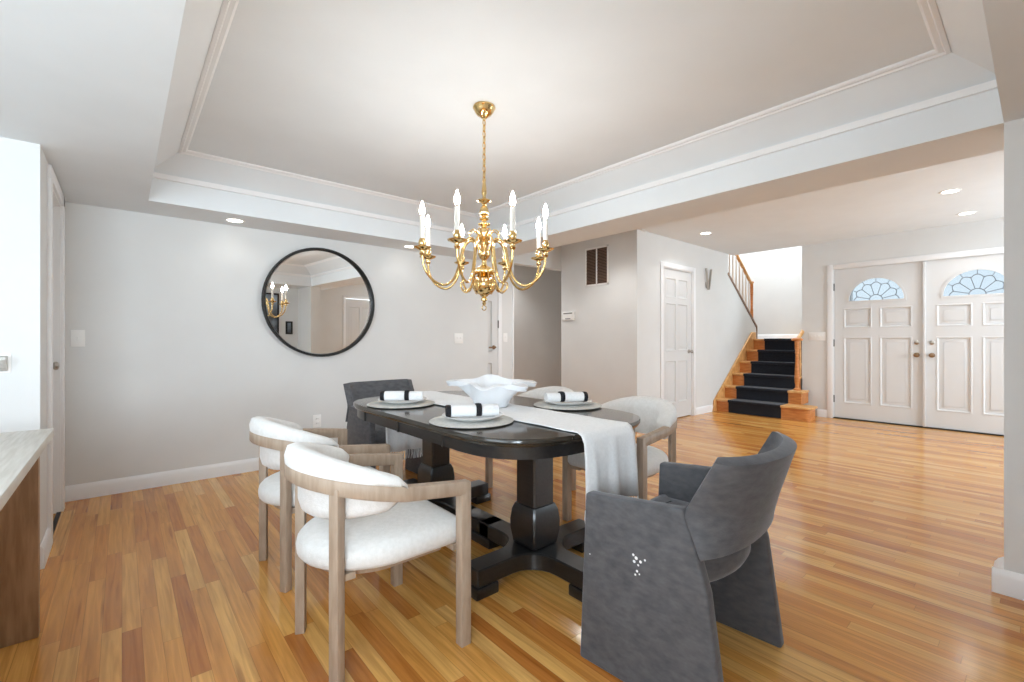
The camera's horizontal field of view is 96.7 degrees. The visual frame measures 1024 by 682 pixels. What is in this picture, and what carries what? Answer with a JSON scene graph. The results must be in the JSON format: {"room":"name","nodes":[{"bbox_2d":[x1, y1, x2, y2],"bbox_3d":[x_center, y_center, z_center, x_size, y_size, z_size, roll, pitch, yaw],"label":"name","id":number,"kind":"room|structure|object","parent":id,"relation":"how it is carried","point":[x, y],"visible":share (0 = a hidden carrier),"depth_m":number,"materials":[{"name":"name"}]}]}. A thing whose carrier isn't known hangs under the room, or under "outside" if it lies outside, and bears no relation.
{"room":"dining room","nodes":[
{"label":"dining room","id":0,"kind":"room"},
{"bbox_2d":[0,137,42,544],"bbox_3d":[-2.894,0.067,1.747,1.520,2.066,0.120,0,0,-41],"label":"wall","id":1,"kind":"structure","parent":0,"point":[21,162],"depth_m":2.16,"materials":[{"name":"paint"}]},
{"bbox_2d":[0,353,10,372],"bbox_3d":[-2.355,0.105,2.095,0.060,0.090,0.055,0,0,-41],"label":"light switch","id":2,"kind":"object","parent":1,"relation":"attached to","point":[5,358],"visible":1,"depth_m":2.11,"materials":[{"name":"white plastic"}]},
{"bbox_2d":[43,153,47,536],"bbox_3d":[-2.751,0.067,2.656,0.120,2.066,1.074,0,0,-41],"label":"wall","id":3,"kind":"structure","parent":0,"point":[45,162],"depth_m":2.32,"materials":[{"name":"paint"}]},
{"bbox_2d":[40,527,51,568],"bbox_3d":[-2.358,1.045,2.301,0.018,0.110,0.296,0,0,-41],"label":"baseboard","id":4,"kind":"structure","parent":3,"relation":"attached to","point":[46,544],"depth_m":2.25,"materials":[{"name":"white paint"}]},
{"bbox_2d":[47,164,64,543],"bbox_3d":[-2.697,0.083,2.696,0.018,2.035,0.745,0,0,-41],"label":"trim","id":5,"kind":"structure","parent":3,"relation":"attached to","point":[52,182],"depth_m":2.45,"materials":[{"name":"white paint"}]},
{"bbox_2d":[53,189,60,513],"bbox_3d":[-2.751,0.107,2.654,0.127,1.985,0.640,0,0,-41],"label":"door","id":6,"kind":"structure","parent":3,"relation":"attached to","point":[56,205],"depth_m":2.90,"materials":[{"name":"white paint"}]},
{"bbox_2d":[53,512,60,533],"bbox_3d":[-2.702,1.097,2.682,0.020,0.006,0.590,0,0,-41],"label":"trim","id":7,"kind":"structure","parent":3,"relation":"attached to","point":[57,515],"depth_m":2.77,"materials":[{"name":"black"}]},
{"bbox_2d":[53,362,59,369],"bbox_3d":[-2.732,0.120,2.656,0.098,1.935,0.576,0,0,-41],"label":"door knob","id":8,"kind":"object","parent":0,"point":[56,365],"depth_m":2.83,"materials":[{"name":"silver metal"}]},
{"bbox_2d":[65,202,487,485],"bbox_3d":[-1.756,-0.250,4.296,3.765,2.700,0.120,0,0,-41],"label":"wall","id":9,"kind":"structure","parent":0,"point":[174,367],"depth_m":3.63,"materials":[{"name":"paint"}]},
{"bbox_2d":[70,330,84,346],"bbox_3d":[-2.997,-0.015,3.141,0.073,0.116,0.018,0,0,-41],"label":"light switch","id":10,"kind":"object","parent":9,"relation":"attached to","point":[77,337],"visible":1,"depth_m":3.14,"materials":[{"name":"white plastic"}]},
{"bbox_2d":[65,457,268,501],"bbox_3d":[-1.666,1.048,4.284,3.645,0.105,0.018,0,0,-41],"label":"baseboard","id":11,"kind":"structure","parent":9,"relation":"attached to","point":[139,482],"depth_m":3.42,"materials":[{"name":"white paint"}]},
{"bbox_2d":[313,414,320,427],"bbox_3d":[-1.792,0.740,4.180,0.073,0.116,0.010,0,0,-41],"label":"wall outlet","id":12,"kind":"object","parent":9,"relation":"attached to","point":[316,418],"visible":1,"depth_m":4.17,"materials":[{"name":"white plastic"}]},
{"bbox_2d":[261,248,374,356],"bbox_3d":[-1.749,-0.350,4.189,0.998,0.998,0.048,0,0,-41],"label":"mirror","id":13,"kind":"object","parent":9,"relation":"attached to","point":[318,300],"visible":1,"depth_m":4.16,"materials":[{"name":"black mirror"}]},
{"bbox_2d":[454,333,462,342],"bbox_3d":[-0.604,-0.025,5.192,0.119,0.116,0.018,0,0,-41],"label":"light switch","id":14,"kind":"object","parent":9,"relation":"attached to","point":[458,337],"visible":1,"depth_m":5.19,"materials":[{"name":"white plastic"}]},
{"bbox_2d":[0,0,1023,256],"bbox_3d":[-0.811,-1.273,1.823,4.780,0.654,5.064,0,0,-41],"label":"ceiling","id":15,"kind":"structure","parent":0,"point":[380,96],"depth_m":2.10,"materials":[{"name":"paint"}]},
{"bbox_2d":[224,218,245,222],"bbox_3d":[-2.182,-0.945,3.583,0.146,0.006,0.146,0,0,-41],"label":"recessed light","id":16,"kind":"object","parent":15,"relation":"in","point":[234,220],"visible":1,"depth_m":3.58,"materials":[{"name":"white plastic"}]},
{"bbox_2d":[403,245,414,247],"bbox_3d":[-1.024,-0.945,4.575,0.146,0.006,0.146,0,0,-41],"label":"recessed light","id":17,"kind":"object","parent":15,"relation":"in","point":[405,246],"visible":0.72,"depth_m":4.57,"materials":[{"name":"white plastic"}]},
{"bbox_2d":[413,101,553,310],"bbox_3d":[-0.152,-0.720,2.489,0.731,1.115,0.731,0,0,41],"label":"chandelier","id":18,"kind":"object","parent":15,"relation":"hanging from","point":[483,284],"visible":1,"depth_m":2.44,"materials":[{"name":"gold metal"}]},
{"bbox_2d":[178,0,951,217],"bbox_3d":[-0.159,-1.270,2.525,2.475,0.026,3.520,0,0,-41],"label":"trim","id":19,"kind":"structure","parent":15,"relation":"attached to","point":[929,11],"depth_m":2.44,"materials":[{"name":"white paint"}]},
{"bbox_2d":[154,0,995,232],"bbox_3d":[-0.159,-1.221,2.525,2.775,0.158,3.820,0,0,-41],"label":"tray ceiling side","id":20,"kind":"object","parent":15,"relation":"attached to","point":[970,62],"visible":0.67,"depth_m":2.58,"materials":[{"name":"paint"}]},
{"bbox_2d":[153,79,997,236],"bbox_3d":[-0.159,-1.123,2.525,2.795,0.043,3.840,0,0,-41],"label":"trim","id":21,"kind":"structure","parent":15,"relation":"attached to","point":[990,85],"depth_m":3.06,"materials":[{"name":"white paint"}]},
{"bbox_2d":[0,411,1023,681],"bbox_3d":[1.605,1.150,4.274,11.800,0.100,9.600,0,0,-41],"label":"floor","id":22,"kind":"structure","parent":0,"point":[886,540],"depth_m":1.98,"materials":[{"name":"brown wood"}]},
{"bbox_2d":[0,428,53,647],"bbox_3d":[-1.586,0.720,0.913,0.820,0.760,1.550,0,0,-41],"label":"counter","id":23,"kind":"object","parent":22,"relation":"on","point":[20,451],"visible":1,"depth_m":1.65,"materials":[{"name":"brown wood"}]},
{"bbox_2d":[249,416,389,592],"bbox_3d":[-0.978,0.729,2.270,0.577,0.742,0.578,0,0,-42],"label":"dining chair","id":24,"kind":"object","parent":22,"relation":"on","point":[272,436],"visible":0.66,"depth_m":2.04,"materials":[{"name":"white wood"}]},
{"bbox_2d":[258,466,376,506],"bbox_3d":[-0.965,0.701,2.281,0.542,0.094,0.480,0,0,-42],"label":"seat cushion","id":25,"kind":"object","parent":24,"relation":"on","point":[270,491],"depth_m":2.06,"materials":[{"name":"white fabric"}]},
{"bbox_2d":[284,442,470,681],"bbox_3d":[-0.529,0.729,1.700,0.577,0.742,0.578,0,0,-41],"label":"dining chair","id":26,"kind":"object","parent":22,"relation":"on","point":[365,520],"visible":1,"depth_m":1.52,"materials":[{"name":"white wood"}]},
{"bbox_2d":[296,500,455,570],"bbox_3d":[-0.516,0.701,1.711,0.542,0.094,0.480,0,0,-41],"label":"seat cushion","id":27,"kind":"object","parent":26,"relation":"on","point":[408,530],"depth_m":1.56,"materials":[{"name":"white fabric"}]},
{"bbox_2d":[343,379,421,473],"bbox_3d":[-0.966,0.714,3.583,0.593,0.772,0.577,0,0,-42],"label":"armchair","id":28,"kind":"object","parent":22,"relation":"on","point":[359,431],"visible":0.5,"depth_m":3.52,"materials":[{"name":"grey fabric"}]},
{"bbox_2d":[353,391,640,601],"bbox_3d":[-0.176,0.737,2.567,1.000,0.726,1.727,0,0,-41],"label":"dining table","id":29,"kind":"object","parent":22,"relation":"on","point":[534,538],"visible":0.6,"depth_m":2.14,"materials":[{"name":"black wood"}]},
{"bbox_2d":[367,400,434,408],"bbox_3d":[-0.646,0.367,2.660,0.388,0.004,0.388,0,0,-41],"label":"placemat","id":30,"kind":"object","parent":29,"relation":"on","point":[376,404],"visible":0.73,"depth_m":2.60,"materials":[{"name":"grey fabric"}]},
{"bbox_2d":[378,397,426,403],"bbox_3d":[-0.644,0.353,2.675,0.282,0.024,0.282,0,0,-41],"label":"plate","id":31,"kind":"object","parent":30,"relation":"on","point":[424,398],"visible":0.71,"depth_m":2.58,"materials":[{"name":"white ceramic"}]},
{"bbox_2d":[380,390,422,400],"bbox_3d":[-0.646,0.322,2.671,0.243,0.060,0.076,0,0,-6],"label":"napkin","id":32,"kind":"object","parent":31,"relation":"on","point":[407,394],"visible":0.99,"depth_m":2.64,"materials":[{"name":"white fabric"}]},
{"bbox_2d":[429,415,513,427],"bbox_3d":[-0.186,0.367,2.099,0.388,0.004,0.388,0,0,-41],"label":"placemat","id":33,"kind":"object","parent":29,"relation":"on","point":[441,421],"visible":0.73,"depth_m":2.03,"materials":[{"name":"grey fabric"}]},
{"bbox_2d":[442,412,502,421],"bbox_3d":[-0.183,0.353,2.115,0.282,0.024,0.282,0,0,-41],"label":"plate","id":34,"kind":"object","parent":33,"relation":"on","point":[473,418],"visible":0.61,"depth_m":2.05,"materials":[{"name":"white ceramic"}]},
{"bbox_2d":[445,403,498,416],"bbox_3d":[-0.185,0.322,2.111,0.243,0.060,0.076,0,0,-13],"label":"napkin","id":35,"kind":"object","parent":34,"relation":"on","point":[477,409],"visible":0.96,"depth_m":2.08,"materials":[{"name":"white fabric"}]},
{"bbox_2d":[386,391,638,519],"bbox_3d":[-0.167,0.607,2.576,0.341,0.483,1.850,0,0,-41],"label":"table runner","id":36,"kind":"object","parent":29,"relation":"on","point":[610,453],"visible":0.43,"depth_m":1.96,"materials":[{"name":"white fabric"}]},
{"bbox_2d":[446,374,536,407],"bbox_3d":[-0.123,0.280,2.536,0.506,0.166,0.278,0,0,9],"label":"decorative bowl","id":37,"kind":"object","parent":36,"relation":"on","point":[485,389],"visible":0.95,"depth_m":2.46,"materials":[{"name":"white ceramic"}]},
{"bbox_2d":[534,401,601,409],"bbox_3d":[0.317,0.367,2.603,0.388,0.004,0.388,0,0,-41],"label":"placemat","id":38,"kind":"object","parent":29,"relation":"on","point":[591,405],"visible":0.7,"depth_m":2.52,"materials":[{"name":"grey fabric"}]},
{"bbox_2d":[543,399,591,405],"bbox_3d":[0.320,0.353,2.619,0.282,0.024,0.282,0,0,-41],"label":"plate","id":39,"kind":"object","parent":38,"relation":"on","point":[589,400],"visible":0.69,"depth_m":2.53,"materials":[{"name":"white ceramic"}]},
{"bbox_2d":[544,391,587,401],"bbox_3d":[0.311,0.322,2.613,0.243,0.060,0.076,0,0,-13],"label":"napkin","id":40,"kind":"object","parent":39,"relation":"on","point":[561,396],"visible":0.99,"depth_m":2.58,"materials":[{"name":"white fabric"}]},
{"bbox_2d":[485,386,575,489],"bbox_3d":[0.181,0.729,3.370,0.577,0.742,0.578,0,0,-42],"label":"dining chair","id":41,"kind":"object","parent":22,"relation":"on","point":[538,393],"visible":0.09,"depth_m":3.43,"materials":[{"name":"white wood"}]},
{"bbox_2d":[562,396,676,520],"bbox_3d":[0.690,0.729,2.745,0.577,0.742,0.578,0,0,-41],"label":"dining chair","id":42,"kind":"object","parent":22,"relation":"on","point":[658,416],"visible":0.59,"depth_m":2.71,"materials":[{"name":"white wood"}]},
{"bbox_2d":[568,444,667,475],"bbox_3d":[0.677,0.701,2.734,0.542,0.094,0.480,0,0,-41],"label":"seat cushion","id":43,"kind":"object","parent":42,"relation":"on","point":[655,456],"depth_m":2.64,"materials":[{"name":"white fabric"}]},
{"bbox_2d":[580,431,796,681],"bbox_3d":[0.643,0.714,1.585,0.577,0.772,0.593,0,0,45],"label":"armchair","id":44,"kind":"object","parent":22,"relation":"on","point":[660,572],"visible":1,"depth_m":1.41,"materials":[{"name":"grey fabric"}]},
{"bbox_2d":[712,332,817,421],"bbox_3d":[4.584,0.476,7.461,2.809,1.248,1.314,0,0,-41],"label":"staircase","id":45,"kind":"structure","parent":22,"relation":"on","point":[760,381],"depth_m":7.08,"materials":[{"name":"brown wood"}]},
{"bbox_2d":[791,329,803,390],"bbox_3d":[4.500,0.029,6.919,1.089,1.390,0.150,0,0,-41],"label":"newel post","id":46,"kind":"object","parent":45,"relation":"on","point":[798,339],"visible":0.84,"depth_m":6.60,"materials":[{"name":"brown wood"}]},
{"bbox_2d":[488,246,560,378],"bbox_3d":[-0.485,-0.165,6.597,2.250,2.530,1.350,0,0,-41],"label":"wall","id":47,"kind":"structure","parent":0,"point":[553,261],"depth_m":6.10,"materials":[{"name":"paint"}]},
{"bbox_2d":[488,268,498,375],"bbox_3d":[-0.462,0.073,5.697,0.773,2.030,0.094,0,0,-41],"label":"door","id":48,"kind":"structure","parent":47,"relation":"in","point":[493,353],"depth_m":5.90,"materials":[{"name":"white paint"}]},
{"bbox_2d":[488,261,501,376],"bbox_3d":[-0.477,0.040,5.705,0.900,2.120,0.020,0,0,-41],"label":"trim","id":49,"kind":"structure","parent":47,"relation":"attached to","point":[499,267],"depth_m":5.96,"materials":[{"name":"white paint"}]},
{"bbox_2d":[503,333,506,341],"bbox_3d":[-0.086,-0.040,6.039,0.073,0.116,0.018,0,0,-41],"label":"light switch","id":50,"kind":"object","parent":47,"relation":"attached to","point":[504,334],"visible":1,"depth_m":6.04,"materials":[{"name":"white plastic"}]},
{"bbox_2d":[512,262,513,378],"bbox_3d":[-0.029,0.020,6.178,0.027,2.160,0.142,0,0,-41],"label":"trim","id":51,"kind":"structure","parent":47,"relation":"attached to","point":[513,262],"depth_m":6.12,"materials":[{"name":"white paint"}]},
{"bbox_2d":[514,265,560,395],"bbox_3d":[0.435,-0.165,7.329,4.800,2.530,1.676,0,0,-41],"label":"wall","id":52,"kind":"structure","parent":0,"point":[537,309],"depth_m":8.32,"materials":[{"name":"paint"}]},
{"bbox_2d":[561,231,629,403],"bbox_3d":[1.163,-0.165,6.326,0.100,2.530,1.207,0,0,-41],"label":"wall","id":53,"kind":"structure","parent":0,"point":[595,345],"depth_m":6.24,"materials":[{"name":"paint"}]},
{"bbox_2d":[562,312,573,320],"bbox_3d":[0.820,-0.355,6.629,0.029,0.120,0.220,0,0,-41],"label":"thermostat","id":54,"kind":"object","parent":53,"relation":"attached to","point":[565,315],"visible":1,"depth_m":6.62,"materials":[{"name":"white plastic"}]},
{"bbox_2d":[585,245,608,286],"bbox_3d":[1.160,-1.020,6.243,0.014,0.530,0.400,0,0,-41],"label":"air vent","id":55,"kind":"object","parent":53,"relation":"in","point":[596,258],"visible":1,"depth_m":6.23,"materials":[{"name":"white plastic"}]},
{"bbox_2d":[630,229,755,407],"bbox_3d":[3.373,-0.165,7.359,4.800,2.530,0.100,0,0,-41],"label":"wall","id":56,"kind":"structure","parent":0,"point":[647,249],"depth_m":6.75,"materials":[{"name":"paint"}]},
{"bbox_2d":[660,261,695,415],"bbox_3d":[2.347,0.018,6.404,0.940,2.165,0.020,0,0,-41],"label":"trim","id":57,"kind":"structure","parent":56,"relation":"attached to","point":[662,264],"depth_m":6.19,"materials":[{"name":"white paint"}]},
{"bbox_2d":[664,268,692,416],"bbox_3d":[2.332,0.051,6.413,0.801,2.075,0.103,0,0,-41],"label":"door","id":58,"kind":"structure","parent":56,"relation":"in","point":[677,284],"depth_m":6.43,"materials":[{"name":"white paint"}]},
{"bbox_2d":[696,404,712,414],"bbox_3d":[2.912,1.048,6.890,0.590,0.105,0.018,0,0,-41],"label":"baseboard","id":59,"kind":"structure","parent":56,"relation":"attached to","point":[704,409],"depth_m":6.88,"materials":[{"name":"white paint"}]},
{"bbox_2d":[705,268,711,289],"bbox_3d":[2.982,-0.930,6.923,0.178,0.320,0.056,0,0,-41],"label":"wall sconce","id":60,"kind":"object","parent":56,"relation":"attached to","point":[708,280],"visible":1,"depth_m":6.90,"materials":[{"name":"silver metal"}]},
{"bbox_2d":[728,254,757,338],"bbox_3d":[3.924,-0.912,7.832,1.178,1.765,0.120,0,0,-41],"label":"stair railing","id":61,"kind":"object","parent":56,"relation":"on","point":[749,308],"visible":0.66,"depth_m":7.90,"materials":[{"name":"brown"}]},
{"bbox_2d":[464,88,1003,261],"bbox_3d":[1.141,-1.273,3.463,0.420,0.654,5.014,0,0,-41],"label":"ceiling beam","id":62,"kind":"structure","parent":0,"point":[971,126],"depth_m":2.64,"materials":[{"name":"paint"}]},
{"bbox_2d":[639,229,852,334],"bbox_3d":[3.426,-1.400,7.428,4.870,5.000,2.420,0,0,-41],"label":"wall","id":63,"kind":"structure","parent":0,"point":[776,275],"depth_m":8.94,"materials":[{"name":"paint"}]},
{"bbox_2d":[758,334,801,389],"bbox_3d":[5.175,0.490,8.933,0.018,1.220,2.170,0,0,-41],"label":"baseboard","id":64,"kind":"structure","parent":63,"relation":"attached to","point":[765,336],"depth_m":8.87,"materials":[{"name":"white paint"}]},
{"bbox_2d":[638,150,1003,254],"bbox_3d":[2.654,-1.505,4.909,4.960,0.190,8.240,0,0,-41],"label":"ceiling","id":65,"kind":"structure","parent":0,"point":[908,200],"depth_m":5.05,"materials":[{"name":"paint"}]},
{"bbox_2d":[699,232,711,234],"bbox_3d":[2.545,-1.409,5.974,0.160,0.006,0.160,0,0,-41],"label":"recessed light","id":66,"kind":"object","parent":65,"relation":"in","point":[701,233],"visible":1,"depth_m":5.99,"materials":[{"name":"white plastic"}]},
{"bbox_2d":[939,188,961,193],"bbox_3d":[4.139,-1.409,4.298,0.160,0.006,0.160,0,0,-41],"label":"recessed light","id":67,"kind":"object","parent":65,"relation":"in","point":[949,191],"visible":1,"depth_m":4.30,"materials":[{"name":"white plastic"}]},
{"bbox_2d":[956,211,976,214],"bbox_3d":[5.033,-1.409,5.038,0.160,0.006,0.160,0,0,-41],"label":"recessed light","id":68,"kind":"object","parent":65,"relation":"in","point":[968,212],"visible":1,"depth_m":5.04,"materials":[{"name":"white plastic"}]},
{"bbox_2d":[802,217,1003,415],"bbox_3d":[5.798,-1.400,5.121,0.130,5.000,4.430,0,0,-41],"label":"wall","id":69,"kind":"structure","parent":0,"point":[983,234],"depth_m":6.40,"materials":[{"name":"paint"}]},
{"bbox_2d":[809,332,825,339],"bbox_3d":[4.433,-0.066,6.600,0.018,0.103,0.200,0,0,-41],"label":"light switch","id":70,"kind":"object","parent":69,"relation":"attached to","point":[812,335],"visible":1,"depth_m":6.59,"materials":[{"name":"white plastic"}]},
{"bbox_2d":[817,409,826,416],"bbox_3d":[4.476,1.048,6.553,0.018,0.105,0.135,0,0,-41],"label":"baseboard","id":71,"kind":"structure","parent":69,"relation":"attached to","point":[820,412],"depth_m":6.56,"materials":[{"name":"white paint"}]},
{"bbox_2d":[833,261,923,425],"bbox_3d":[4.883,0.042,6.106,0.108,2.085,0.964,0,0,-41],"label":"door","id":72,"kind":"structure","parent":69,"relation":"in","point":[878,344],"depth_m":6.08,"materials":[{"name":"white paint"}]},
{"bbox_2d":[827,247,1003,417],"bbox_3d":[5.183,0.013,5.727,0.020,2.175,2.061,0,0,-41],"label":"trim","id":73,"kind":"structure","parent":69,"relation":"attached to","point":[830,268],"depth_m":6.41,"materials":[{"name":"white paint"}]},
{"bbox_2d":[833,417,1003,436],"bbox_3d":[5.233,1.093,5.769,0.125,0.014,1.930,0,0,-41],"label":"trim","id":74,"kind":"structure","parent":69,"relation":"attached to","point":[833,417],"depth_m":5.75,"materials":[{"name":"black"}]},
{"bbox_2d":[923,262,925,426],"bbox_3d":[5.192,0.047,5.729,0.024,2.074,0.028,0,0,-41],"label":"door frame","id":75,"kind":"structure","parent":69,"relation":"attached to","point":[924,263],"depth_m":5.72,"materials":[{"name":"white paint"}]},
{"bbox_2d":[925,253,1003,434],"bbox_3d":[5.513,0.042,5.371,0.108,2.085,0.964,0,0,-41],"label":"door","id":76,"kind":"structure","parent":69,"relation":"in","point":[965,333],"depth_m":5.47,"materials":[{"name":"white paint"}]},
{"bbox_2d":[1004,118,1023,574],"bbox_3d":[2.433,0.067,1.763,0.170,2.066,0.710,0,0,-41],"label":"wall","id":77,"kind":"structure","parent":0,"point":[1013,130],"depth_m":1.95,"materials":[{"name":"paint"}]},
{"bbox_2d":[993,557,1003,568],"bbox_3d":[2.192,1.048,2.045,0.170,0.105,0.040,0,0,-41],"label":"baseboard","id":78,"kind":"structure","parent":77,"relation":"attached to","point":[999,563],"depth_m":2.05,"materials":[{"name":"white paint"}]},
{"bbox_2d":[992,566,1023,600],"bbox_3d":[2.319,1.048,1.755,0.018,0.105,0.646,0,0,-41],"label":"baseboard","id":79,"kind":"structure","parent":77,"relation":"attached to","point":[1004,582],"depth_m":1.96,"materials":[{"name":"white paint"}]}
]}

